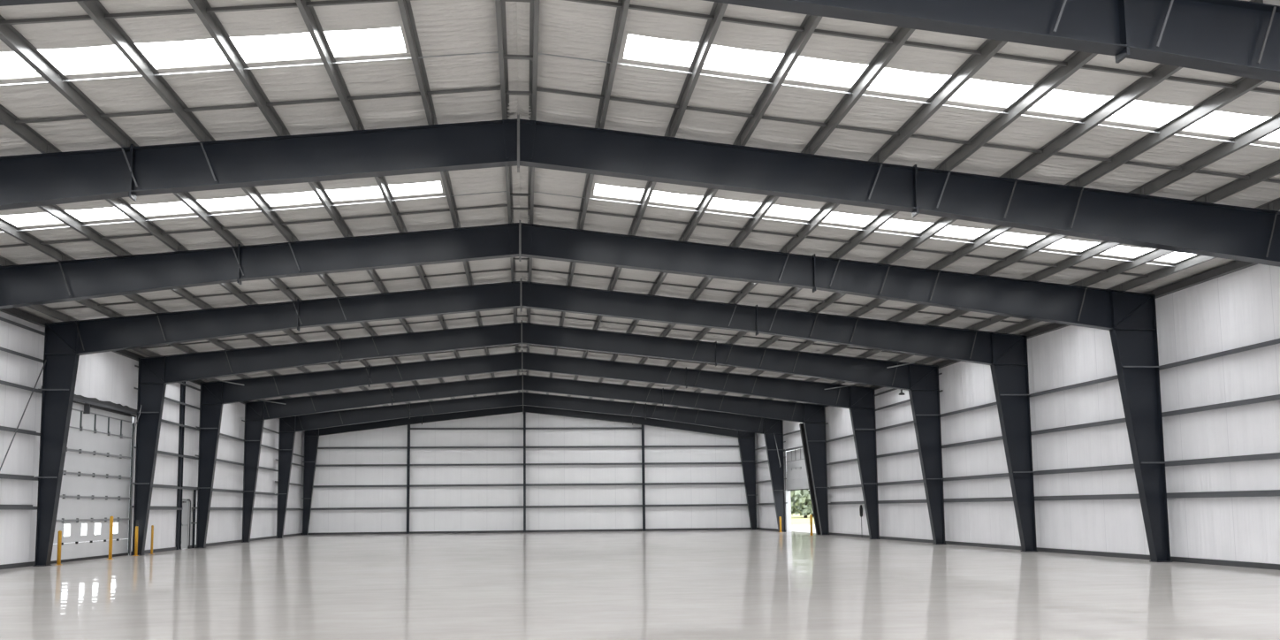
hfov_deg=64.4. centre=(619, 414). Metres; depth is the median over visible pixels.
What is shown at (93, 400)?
trim
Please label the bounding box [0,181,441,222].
skylight
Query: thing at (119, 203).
purlin
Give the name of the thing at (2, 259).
roof purlin
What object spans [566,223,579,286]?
roof purlin
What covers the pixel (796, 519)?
ground
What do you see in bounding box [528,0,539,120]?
purlin
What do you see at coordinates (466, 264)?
roof purlin
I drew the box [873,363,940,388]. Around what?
strut
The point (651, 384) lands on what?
roof purlin
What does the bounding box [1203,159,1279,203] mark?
roof purlin
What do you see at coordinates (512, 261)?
purlin
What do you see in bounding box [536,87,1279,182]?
sag angle
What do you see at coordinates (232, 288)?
roof purlin
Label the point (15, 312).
strut
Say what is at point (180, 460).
wall post
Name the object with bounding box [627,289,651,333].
roof purlin
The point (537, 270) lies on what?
sag angle
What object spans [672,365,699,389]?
roof purlin
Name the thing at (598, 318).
roof purlin
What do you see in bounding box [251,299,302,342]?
roof purlin
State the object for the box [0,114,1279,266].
roof beam
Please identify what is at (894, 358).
roof purlin
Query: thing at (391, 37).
skylight
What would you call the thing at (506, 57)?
spacer
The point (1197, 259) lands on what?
roof purlin
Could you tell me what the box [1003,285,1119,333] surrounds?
purlin
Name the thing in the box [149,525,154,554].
bollard
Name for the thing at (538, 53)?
sag angle
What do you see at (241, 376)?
roof purlin
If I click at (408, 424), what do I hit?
column
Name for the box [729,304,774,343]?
roof purlin
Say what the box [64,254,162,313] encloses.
roof purlin
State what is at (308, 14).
roof purlin
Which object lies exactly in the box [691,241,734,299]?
roof purlin
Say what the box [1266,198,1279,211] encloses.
roof purlin
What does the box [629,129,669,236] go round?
roof purlin
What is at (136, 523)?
bollard
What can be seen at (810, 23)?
roof purlin
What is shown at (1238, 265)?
strut
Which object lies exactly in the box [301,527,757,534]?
baseboard
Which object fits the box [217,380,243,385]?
rod
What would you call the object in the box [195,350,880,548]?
frame
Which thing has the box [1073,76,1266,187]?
roof purlin
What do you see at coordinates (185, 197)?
roof purlin
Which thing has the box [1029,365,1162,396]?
girt
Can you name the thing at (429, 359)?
roof purlin
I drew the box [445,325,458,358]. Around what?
roof purlin
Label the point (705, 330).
roof purlin
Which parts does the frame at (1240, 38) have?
splice plate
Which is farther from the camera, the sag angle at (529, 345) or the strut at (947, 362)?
the sag angle at (529, 345)
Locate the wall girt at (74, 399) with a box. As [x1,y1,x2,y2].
[38,388,137,414]
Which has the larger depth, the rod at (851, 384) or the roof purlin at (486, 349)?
the rod at (851, 384)
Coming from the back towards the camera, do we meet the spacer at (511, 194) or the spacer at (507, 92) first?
the spacer at (511, 194)
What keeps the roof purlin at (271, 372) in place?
attached to the frame at (921, 381)
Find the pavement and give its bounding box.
[791,525,815,533]
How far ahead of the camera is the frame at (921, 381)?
40.68 m
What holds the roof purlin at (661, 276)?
attached to the frame at (1130, 317)
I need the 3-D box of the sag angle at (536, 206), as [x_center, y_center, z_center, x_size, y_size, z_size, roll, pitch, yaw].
[5.842,-4.449,26.137,16.200,1.665,0.050,0,-5,-5]
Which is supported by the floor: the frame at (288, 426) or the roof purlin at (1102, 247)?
the frame at (288, 426)
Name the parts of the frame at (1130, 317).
splice plate, ridge plate, splice plate, plate, plate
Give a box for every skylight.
[0,26,404,73]
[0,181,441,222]
[594,183,1194,259]
[624,34,1279,137]
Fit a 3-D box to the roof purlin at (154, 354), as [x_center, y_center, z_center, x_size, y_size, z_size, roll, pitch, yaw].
[-18.391,-1.961,43.017,0.138,0.198,7.592,0,-5,-5]
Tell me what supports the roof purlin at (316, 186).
attached to the roof beam
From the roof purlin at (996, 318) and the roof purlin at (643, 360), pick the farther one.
the roof purlin at (643, 360)
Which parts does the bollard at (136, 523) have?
post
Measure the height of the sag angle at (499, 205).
1.482 m
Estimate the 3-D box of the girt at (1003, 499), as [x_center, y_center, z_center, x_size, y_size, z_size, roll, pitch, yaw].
[13.669,3.171,37.988,0.178,0.150,7.356,0,-5,-6]
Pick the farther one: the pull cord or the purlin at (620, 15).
the pull cord
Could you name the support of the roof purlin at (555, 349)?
attached to the frame at (921, 381)
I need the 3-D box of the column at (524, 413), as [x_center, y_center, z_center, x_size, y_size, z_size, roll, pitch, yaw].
[-6.776,4.054,72.124,0.240,8.518,0.310,0,-5,-5]
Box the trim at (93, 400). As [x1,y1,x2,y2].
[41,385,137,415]
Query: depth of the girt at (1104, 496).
31.18 m
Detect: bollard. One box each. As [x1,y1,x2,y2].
[56,530,61,564]
[106,516,113,559]
[132,519,138,556]
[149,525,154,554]
[779,516,781,532]
[809,514,813,535]
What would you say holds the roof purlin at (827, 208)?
attached to the roof beam
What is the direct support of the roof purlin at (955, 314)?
attached to the frame at (1130, 317)
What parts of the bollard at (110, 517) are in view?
post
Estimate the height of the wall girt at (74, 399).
0.150 m
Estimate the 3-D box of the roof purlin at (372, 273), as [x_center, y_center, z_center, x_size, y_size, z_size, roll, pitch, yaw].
[-7.334,-4.327,29.589,0.138,0.198,6.773,0,-5,-5]
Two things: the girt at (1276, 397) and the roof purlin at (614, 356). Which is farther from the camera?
the roof purlin at (614, 356)
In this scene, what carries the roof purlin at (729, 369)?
attached to the frame at (921, 381)
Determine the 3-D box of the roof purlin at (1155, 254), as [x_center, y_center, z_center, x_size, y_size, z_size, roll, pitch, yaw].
[13.035,-3.925,24.450,0.138,0.198,7.103,0,-5,-5]
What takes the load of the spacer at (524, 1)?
attached to the purlin at (534, 7)
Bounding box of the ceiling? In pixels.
[0,0,1279,411]
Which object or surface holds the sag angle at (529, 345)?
attached to the roof purlin at (918, 361)
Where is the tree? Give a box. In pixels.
[786,468,813,518]
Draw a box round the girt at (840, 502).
[828,500,881,504]
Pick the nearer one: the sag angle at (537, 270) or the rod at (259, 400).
the sag angle at (537, 270)
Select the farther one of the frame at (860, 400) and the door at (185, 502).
the frame at (860, 400)
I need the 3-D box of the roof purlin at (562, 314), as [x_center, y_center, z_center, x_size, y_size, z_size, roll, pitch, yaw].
[-2.030,-3.973,37.189,0.138,0.198,7.355,0,-5,-5]
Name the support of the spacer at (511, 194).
attached to the purlin at (508, 169)
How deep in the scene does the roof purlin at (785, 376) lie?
48.27 m
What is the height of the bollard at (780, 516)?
1.000 m
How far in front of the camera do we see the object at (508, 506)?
71.71 m
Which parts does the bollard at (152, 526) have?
post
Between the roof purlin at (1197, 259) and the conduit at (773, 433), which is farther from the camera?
the conduit at (773, 433)
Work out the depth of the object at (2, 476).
30.25 m
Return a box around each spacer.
[501,0,533,2]
[503,53,533,60]
[505,90,532,95]
[510,192,530,196]
[510,206,530,210]
[513,258,529,259]
[513,270,528,273]
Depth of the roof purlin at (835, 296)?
32.49 m
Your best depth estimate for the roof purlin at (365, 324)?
38.43 m
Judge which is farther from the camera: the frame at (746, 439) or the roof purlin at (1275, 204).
the frame at (746, 439)
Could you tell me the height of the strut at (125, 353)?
0.206 m
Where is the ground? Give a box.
[791,513,815,525]
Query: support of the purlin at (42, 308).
attached to the frame at (1006, 354)
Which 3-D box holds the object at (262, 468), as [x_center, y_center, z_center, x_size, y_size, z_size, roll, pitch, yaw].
[-20.743,3.049,58.682,0.178,0.150,8.317,0,-5,-6]
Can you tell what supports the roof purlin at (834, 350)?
attached to the frame at (1006, 354)
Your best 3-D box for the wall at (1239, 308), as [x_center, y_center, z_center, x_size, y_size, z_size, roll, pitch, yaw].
[14.215,0.765,33.974,0.445,7.588,80.862,0,-5,-6]
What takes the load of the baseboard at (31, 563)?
attached to the wall at (111, 377)
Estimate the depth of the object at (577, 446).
72.91 m
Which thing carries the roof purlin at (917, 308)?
attached to the frame at (1130, 317)
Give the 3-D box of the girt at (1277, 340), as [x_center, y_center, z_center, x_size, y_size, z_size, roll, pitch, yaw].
[15.152,-1.619,24.432,0.183,0.150,7.104,0,-5,-5]
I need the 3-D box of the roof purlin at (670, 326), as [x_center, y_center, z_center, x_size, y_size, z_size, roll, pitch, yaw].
[2.099,-3.567,37.537,0.138,0.198,7.355,0,-5,-5]
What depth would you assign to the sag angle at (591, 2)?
15.50 m
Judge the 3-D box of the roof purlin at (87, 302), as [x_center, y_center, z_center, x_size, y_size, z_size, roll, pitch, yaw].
[-15.653,-3.461,28.729,0.138,0.198,6.773,0,-5,-5]
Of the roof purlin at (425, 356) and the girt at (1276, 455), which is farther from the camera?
the roof purlin at (425, 356)
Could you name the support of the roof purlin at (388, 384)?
attached to the frame at (812, 416)
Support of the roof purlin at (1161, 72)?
attached to the frame at (1240, 38)
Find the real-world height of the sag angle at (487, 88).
1.482 m
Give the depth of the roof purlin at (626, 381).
55.82 m
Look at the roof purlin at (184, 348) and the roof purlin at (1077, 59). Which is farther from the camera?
the roof purlin at (184, 348)
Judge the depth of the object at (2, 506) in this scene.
30.21 m
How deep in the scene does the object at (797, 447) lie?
63.89 m
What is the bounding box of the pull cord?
[859,504,862,537]
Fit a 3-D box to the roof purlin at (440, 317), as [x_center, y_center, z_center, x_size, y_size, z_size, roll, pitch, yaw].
[-6.604,-3.813,36.745,0.138,0.198,7.355,0,-5,-5]
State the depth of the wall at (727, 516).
72.54 m
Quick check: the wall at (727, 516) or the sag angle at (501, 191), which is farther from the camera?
the wall at (727, 516)
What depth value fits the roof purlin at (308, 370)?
54.33 m
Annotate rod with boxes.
[0,359,46,470]
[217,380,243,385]
[259,399,285,404]
[824,384,854,389]
[886,362,915,368]
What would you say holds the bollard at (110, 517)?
on the floor
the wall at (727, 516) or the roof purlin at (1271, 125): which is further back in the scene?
the wall at (727, 516)
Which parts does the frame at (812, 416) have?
plate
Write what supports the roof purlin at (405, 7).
attached to the frame at (1240, 38)
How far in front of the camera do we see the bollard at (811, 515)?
56.31 m
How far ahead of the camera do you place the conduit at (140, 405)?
38.53 m
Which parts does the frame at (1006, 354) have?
plate, splice plate, ridge plate, splice plate, plate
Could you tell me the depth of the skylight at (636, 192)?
24.77 m
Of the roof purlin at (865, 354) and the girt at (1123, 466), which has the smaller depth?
the girt at (1123, 466)
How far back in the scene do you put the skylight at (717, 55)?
17.18 m
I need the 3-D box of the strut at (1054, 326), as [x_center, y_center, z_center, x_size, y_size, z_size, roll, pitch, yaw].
[14.389,-3.028,31.502,0.170,0.212,6.782,0,-5,-7]
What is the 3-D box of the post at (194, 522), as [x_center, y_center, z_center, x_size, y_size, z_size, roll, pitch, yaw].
[-19.244,4.695,45.925,0.120,2.640,0.400,0,-5,-5]
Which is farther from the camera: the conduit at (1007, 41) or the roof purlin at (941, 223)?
the roof purlin at (941, 223)
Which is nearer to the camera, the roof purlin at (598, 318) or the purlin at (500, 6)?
the purlin at (500, 6)
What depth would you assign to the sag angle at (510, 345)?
46.52 m
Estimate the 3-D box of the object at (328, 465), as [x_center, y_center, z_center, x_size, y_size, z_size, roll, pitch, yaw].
[-18.447,3.548,71.320,7.109,0.150,0.170,0,-5,-5]
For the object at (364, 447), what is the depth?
71.45 m
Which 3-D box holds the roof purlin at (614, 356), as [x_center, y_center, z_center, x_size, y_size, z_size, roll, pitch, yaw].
[0.028,-3.006,44.840,0.138,0.198,7.592,0,-5,-5]
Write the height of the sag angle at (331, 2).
1.482 m
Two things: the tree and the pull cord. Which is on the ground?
the tree
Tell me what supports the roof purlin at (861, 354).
attached to the frame at (921, 381)
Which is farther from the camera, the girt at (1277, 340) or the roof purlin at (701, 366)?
the roof purlin at (701, 366)
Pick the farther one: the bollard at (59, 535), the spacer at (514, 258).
the bollard at (59, 535)
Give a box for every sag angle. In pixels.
[0,0,412,25]
[0,51,498,85]
[0,85,500,124]
[0,190,506,232]
[0,204,507,248]
[49,267,510,311]
[140,312,513,349]
[309,344,515,365]
[529,344,745,368]
[530,312,928,357]
[532,268,1022,324]
[533,191,1175,266]
[533,204,1148,277]
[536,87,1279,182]
[538,53,1279,148]
[563,0,1279,94]
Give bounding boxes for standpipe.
[187,499,190,548]
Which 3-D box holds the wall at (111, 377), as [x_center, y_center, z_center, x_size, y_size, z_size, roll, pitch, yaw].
[-18.155,0.724,30.946,0.512,7.753,80.860,0,-5,-6]
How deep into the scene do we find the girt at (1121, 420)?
31.60 m
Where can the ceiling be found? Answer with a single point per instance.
(567, 28)
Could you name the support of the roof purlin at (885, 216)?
attached to the roof beam
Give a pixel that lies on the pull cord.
(861, 506)
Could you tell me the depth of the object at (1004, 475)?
38.57 m
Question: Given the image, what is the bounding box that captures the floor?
[0,529,1279,639]
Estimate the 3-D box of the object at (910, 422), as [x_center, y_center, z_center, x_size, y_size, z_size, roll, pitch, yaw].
[12.894,0.383,45.726,0.179,0.150,7.593,0,-5,-6]
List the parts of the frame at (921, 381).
plate, splice plate, ridge plate, splice plate, plate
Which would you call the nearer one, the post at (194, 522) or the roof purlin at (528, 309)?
the roof purlin at (528, 309)
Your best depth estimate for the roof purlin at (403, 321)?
38.60 m
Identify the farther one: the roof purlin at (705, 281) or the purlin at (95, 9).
the roof purlin at (705, 281)
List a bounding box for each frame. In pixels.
[0,0,1279,83]
[0,219,1172,562]
[32,278,1037,566]
[132,320,946,555]
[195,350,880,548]
[241,373,829,542]
[275,392,785,538]
[302,405,756,534]
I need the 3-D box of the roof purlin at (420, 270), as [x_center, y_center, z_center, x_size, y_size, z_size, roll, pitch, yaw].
[-5.947,-4.472,29.733,0.138,0.198,6.773,0,-5,-5]
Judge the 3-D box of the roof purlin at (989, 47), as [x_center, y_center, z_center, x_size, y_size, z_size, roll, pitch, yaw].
[5.435,-5.397,16.725,0.138,0.198,7.056,0,-5,-5]
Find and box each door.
[50,400,136,563]
[181,498,189,548]
[784,448,808,532]
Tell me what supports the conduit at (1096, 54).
attached to the roof purlin at (1077, 59)
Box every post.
[175,381,185,549]
[190,489,197,548]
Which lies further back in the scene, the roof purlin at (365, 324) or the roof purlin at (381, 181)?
the roof purlin at (365, 324)
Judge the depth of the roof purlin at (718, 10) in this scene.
16.70 m
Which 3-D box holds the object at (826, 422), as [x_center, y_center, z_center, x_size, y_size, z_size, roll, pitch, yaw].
[11.201,0.907,61.874,0.182,0.150,8.325,0,-5,-8]
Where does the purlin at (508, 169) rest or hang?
attached to the roof beam
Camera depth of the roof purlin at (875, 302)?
32.74 m
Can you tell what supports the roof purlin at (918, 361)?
attached to the frame at (921, 381)
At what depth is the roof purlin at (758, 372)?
48.17 m
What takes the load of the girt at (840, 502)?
attached to the wall at (1239, 308)
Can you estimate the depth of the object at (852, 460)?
54.72 m
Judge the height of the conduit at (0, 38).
0.037 m
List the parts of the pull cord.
handle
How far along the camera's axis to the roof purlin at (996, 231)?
25.20 m
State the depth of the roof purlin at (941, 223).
24.98 m
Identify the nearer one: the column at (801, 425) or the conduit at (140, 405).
the conduit at (140, 405)
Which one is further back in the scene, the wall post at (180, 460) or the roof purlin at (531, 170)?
the wall post at (180, 460)
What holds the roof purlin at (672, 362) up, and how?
attached to the frame at (921, 381)
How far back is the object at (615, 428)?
73.00 m
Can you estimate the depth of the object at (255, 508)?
59.13 m
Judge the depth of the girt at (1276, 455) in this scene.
25.27 m
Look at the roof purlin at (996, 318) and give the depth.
33.31 m
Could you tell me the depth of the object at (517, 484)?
71.85 m
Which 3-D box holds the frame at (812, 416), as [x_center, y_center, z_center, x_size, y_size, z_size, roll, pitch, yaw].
[-4.255,2.244,56.104,32.167,9.108,0.340,0,-5,-5]
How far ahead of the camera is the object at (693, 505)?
73.25 m
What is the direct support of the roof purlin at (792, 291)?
attached to the frame at (1130, 317)
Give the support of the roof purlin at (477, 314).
attached to the frame at (1006, 354)
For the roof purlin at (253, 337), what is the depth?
38.23 m
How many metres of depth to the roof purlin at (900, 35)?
16.94 m
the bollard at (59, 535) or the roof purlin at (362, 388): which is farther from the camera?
the roof purlin at (362, 388)
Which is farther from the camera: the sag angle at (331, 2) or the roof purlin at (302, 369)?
the roof purlin at (302, 369)
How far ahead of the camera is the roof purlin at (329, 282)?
31.04 m
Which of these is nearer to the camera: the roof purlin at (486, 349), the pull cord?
the roof purlin at (486, 349)
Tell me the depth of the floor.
19.25 m
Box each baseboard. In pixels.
[0,533,301,569]
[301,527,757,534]
[757,527,1279,570]
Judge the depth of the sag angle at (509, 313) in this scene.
38.72 m
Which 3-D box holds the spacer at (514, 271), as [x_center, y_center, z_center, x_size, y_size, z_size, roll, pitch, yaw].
[-3.118,-4.521,32.142,0.480,0.045,0.080,0,-5,-5]
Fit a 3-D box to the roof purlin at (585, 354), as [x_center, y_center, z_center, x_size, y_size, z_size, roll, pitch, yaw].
[-1.348,-3.141,44.724,0.138,0.198,7.592,0,-5,-5]
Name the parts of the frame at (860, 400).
plate, plate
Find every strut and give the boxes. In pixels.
[0,307,46,326]
[42,320,139,359]
[135,355,201,384]
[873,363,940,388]
[937,333,1029,367]
[1024,290,1156,337]
[1151,260,1257,297]
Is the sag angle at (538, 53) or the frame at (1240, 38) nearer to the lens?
the frame at (1240, 38)
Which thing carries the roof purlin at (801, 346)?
attached to the frame at (1006, 354)
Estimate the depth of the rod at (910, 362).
41.78 m
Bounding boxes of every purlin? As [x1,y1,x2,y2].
[0,15,131,147]
[0,104,53,153]
[0,217,66,261]
[0,255,7,266]
[5,259,115,317]
[25,304,69,321]
[37,204,124,256]
[49,145,182,251]
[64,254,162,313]
[68,316,154,357]
[76,0,210,141]
[114,312,191,353]
[121,250,207,309]
[129,139,238,246]
[152,352,213,381]
[160,308,228,350]
[179,244,252,304]
[187,0,286,136]
[190,349,244,378]
[205,304,266,346]
[206,134,295,242]
[228,345,276,375]
[236,240,297,301]
[243,374,286,398]
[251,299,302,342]
[265,342,306,373]
[283,129,350,236]
[292,236,342,297]
[294,0,362,130]
[296,296,338,339]
[301,338,337,369]
[305,368,339,393]
[336,365,365,390]
[337,335,368,366]
[340,292,374,335]
[348,231,386,293]
[358,123,405,232]
[367,363,391,388]
[373,331,398,364]
[384,288,411,332]
[396,0,436,125]
[397,359,417,385]
[403,227,429,289]
[410,328,428,360]
[427,284,447,329]
[427,357,442,382]
[434,117,459,228]
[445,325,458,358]
[457,221,472,285]
[471,280,482,326]
[480,321,488,355]
[495,0,509,119]
[504,112,513,223]
[510,217,516,281]
[513,276,517,322]
[515,320,518,351]
[526,218,532,281]
[526,276,530,322]
[527,113,534,223]
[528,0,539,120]
[554,321,560,355]
[559,281,568,326]
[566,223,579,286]
[577,121,598,229]
[583,325,594,358]
[594,285,609,329]
[595,0,630,129]
[609,229,631,290]
[611,329,629,361]
[624,360,641,385]
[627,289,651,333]
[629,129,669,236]
[640,333,662,364]
[648,363,670,387]
[650,235,683,295]
[662,294,693,336]
[666,1,728,137]
[669,336,696,366]
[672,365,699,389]
[681,138,739,241]
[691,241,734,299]
[695,299,733,340]
[698,340,730,369]
[698,369,726,392]
[722,372,754,395]
[725,343,763,373]
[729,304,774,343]
[731,247,784,304]
[732,146,807,247]
[736,14,822,145]
[746,374,783,397]
[754,347,797,375]
[761,307,815,347]
[772,252,835,308]
[783,155,876,252]
[783,350,830,378]
[795,312,854,350]
[805,26,915,154]
[811,353,862,381]
[814,258,885,312]
[828,316,894,354]
[833,163,944,259]
[838,357,895,384]
[853,264,935,317]
[860,359,921,386]
[861,320,934,358]
[873,38,1006,162]
[883,171,1010,264]
[893,269,984,321]
[895,325,973,361]
[921,328,1005,364]
[933,179,1075,270]
[933,275,1033,326]
[940,51,1096,171]
[972,281,1081,330]
[982,188,1141,275]
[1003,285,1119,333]
[1007,0,1263,179]
[1030,195,1205,281]
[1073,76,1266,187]
[1079,203,1269,286]
[1117,254,1216,290]
[1137,113,1279,195]
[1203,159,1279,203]
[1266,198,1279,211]
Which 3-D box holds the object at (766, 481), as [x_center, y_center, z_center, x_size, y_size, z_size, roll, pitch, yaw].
[10.305,4.533,69.660,0.178,0.150,7.947,0,-5,-6]
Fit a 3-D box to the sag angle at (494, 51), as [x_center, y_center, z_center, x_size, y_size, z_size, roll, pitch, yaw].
[-8.878,-5.306,16.169,13.930,1.450,0.018,0,-5,-5]
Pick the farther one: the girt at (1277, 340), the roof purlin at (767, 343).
the roof purlin at (767, 343)
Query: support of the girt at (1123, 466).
attached to the wall at (1239, 308)
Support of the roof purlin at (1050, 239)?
attached to the roof beam
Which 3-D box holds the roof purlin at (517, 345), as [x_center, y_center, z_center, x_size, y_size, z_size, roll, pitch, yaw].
[-4.526,-3.406,44.451,0.138,0.198,7.592,0,-5,-5]
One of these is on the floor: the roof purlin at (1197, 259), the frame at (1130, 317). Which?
the frame at (1130, 317)
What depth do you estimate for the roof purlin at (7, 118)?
17.81 m
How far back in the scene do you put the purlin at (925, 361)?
41.07 m
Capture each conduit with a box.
[0,38,115,142]
[129,404,141,556]
[773,433,780,467]
[890,41,1007,155]
[955,53,1097,167]
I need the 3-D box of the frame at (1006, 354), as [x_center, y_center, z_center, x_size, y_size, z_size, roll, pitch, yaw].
[-2.020,0.082,33.094,32.166,9.108,0.340,0,-5,-5]
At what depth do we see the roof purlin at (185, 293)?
30.71 m
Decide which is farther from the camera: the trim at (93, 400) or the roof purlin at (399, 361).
the roof purlin at (399, 361)
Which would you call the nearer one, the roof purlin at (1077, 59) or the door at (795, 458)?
the roof purlin at (1077, 59)
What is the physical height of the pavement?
0.180 m
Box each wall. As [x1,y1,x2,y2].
[0,311,303,564]
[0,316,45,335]
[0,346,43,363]
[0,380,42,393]
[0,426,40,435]
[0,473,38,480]
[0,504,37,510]
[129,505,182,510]
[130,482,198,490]
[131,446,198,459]
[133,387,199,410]
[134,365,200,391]
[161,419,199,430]
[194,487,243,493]
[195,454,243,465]
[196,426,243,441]
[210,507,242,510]
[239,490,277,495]
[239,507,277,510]
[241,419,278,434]
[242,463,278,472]
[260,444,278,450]
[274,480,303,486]
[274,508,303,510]
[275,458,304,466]
[300,411,758,533]
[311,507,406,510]
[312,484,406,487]
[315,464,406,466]
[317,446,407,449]
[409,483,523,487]
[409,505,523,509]
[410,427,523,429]
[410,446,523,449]
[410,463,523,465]
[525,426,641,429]
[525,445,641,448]
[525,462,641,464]
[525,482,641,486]
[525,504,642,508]
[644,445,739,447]
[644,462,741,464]
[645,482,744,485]
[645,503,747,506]
[755,263,1279,563]
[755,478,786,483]
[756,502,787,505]
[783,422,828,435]
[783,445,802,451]
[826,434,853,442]
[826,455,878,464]
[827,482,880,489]
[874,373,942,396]
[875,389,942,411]
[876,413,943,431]
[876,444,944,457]
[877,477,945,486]
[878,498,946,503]
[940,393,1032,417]
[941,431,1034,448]
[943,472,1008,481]
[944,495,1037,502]
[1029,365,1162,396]
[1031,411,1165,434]
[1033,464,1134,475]
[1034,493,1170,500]
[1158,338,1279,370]
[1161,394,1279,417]
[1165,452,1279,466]
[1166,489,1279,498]
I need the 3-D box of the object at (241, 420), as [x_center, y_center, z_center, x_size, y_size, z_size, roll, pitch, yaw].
[-20.767,0.729,58.898,0.178,0.150,8.317,0,-5,-6]
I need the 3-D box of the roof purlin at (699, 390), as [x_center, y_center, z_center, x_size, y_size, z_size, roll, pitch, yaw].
[4.798,-1.727,53.163,0.138,0.198,8.242,0,-5,-5]
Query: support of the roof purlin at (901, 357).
attached to the frame at (1006, 354)
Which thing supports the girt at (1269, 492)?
attached to the wall at (1239, 308)
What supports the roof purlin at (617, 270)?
attached to the frame at (1130, 317)
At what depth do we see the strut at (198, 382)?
45.96 m
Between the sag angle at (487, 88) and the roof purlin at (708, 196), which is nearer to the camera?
the sag angle at (487, 88)
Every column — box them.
[405,423,410,533]
[523,411,525,532]
[641,423,646,531]
[799,423,820,534]
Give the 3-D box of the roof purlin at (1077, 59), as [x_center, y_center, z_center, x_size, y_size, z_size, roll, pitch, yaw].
[6.812,-5.262,16.841,0.138,0.198,7.056,0,-5,-5]
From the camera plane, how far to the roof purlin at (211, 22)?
16.09 m
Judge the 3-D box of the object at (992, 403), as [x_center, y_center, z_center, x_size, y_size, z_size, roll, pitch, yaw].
[13.635,-0.313,38.312,0.178,0.150,7.356,0,-5,-6]
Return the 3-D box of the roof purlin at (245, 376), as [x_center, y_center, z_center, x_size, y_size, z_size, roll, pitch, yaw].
[-17.740,-1.367,51.018,0.138,0.198,8.242,0,-5,-5]
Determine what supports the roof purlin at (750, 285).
attached to the frame at (1130, 317)
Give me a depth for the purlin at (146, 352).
38.19 m
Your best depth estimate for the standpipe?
45.46 m
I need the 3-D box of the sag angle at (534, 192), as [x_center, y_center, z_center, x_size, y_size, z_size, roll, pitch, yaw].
[5.949,-4.540,24.991,16.200,1.633,0.018,0,-5,-5]
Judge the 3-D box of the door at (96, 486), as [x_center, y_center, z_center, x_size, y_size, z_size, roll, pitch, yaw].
[-18.420,2.344,35.742,0.265,5.420,6.720,0,-5,-5]
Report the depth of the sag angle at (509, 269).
31.41 m
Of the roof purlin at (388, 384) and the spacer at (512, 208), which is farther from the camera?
the roof purlin at (388, 384)
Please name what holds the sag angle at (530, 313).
attached to the purlin at (925, 361)

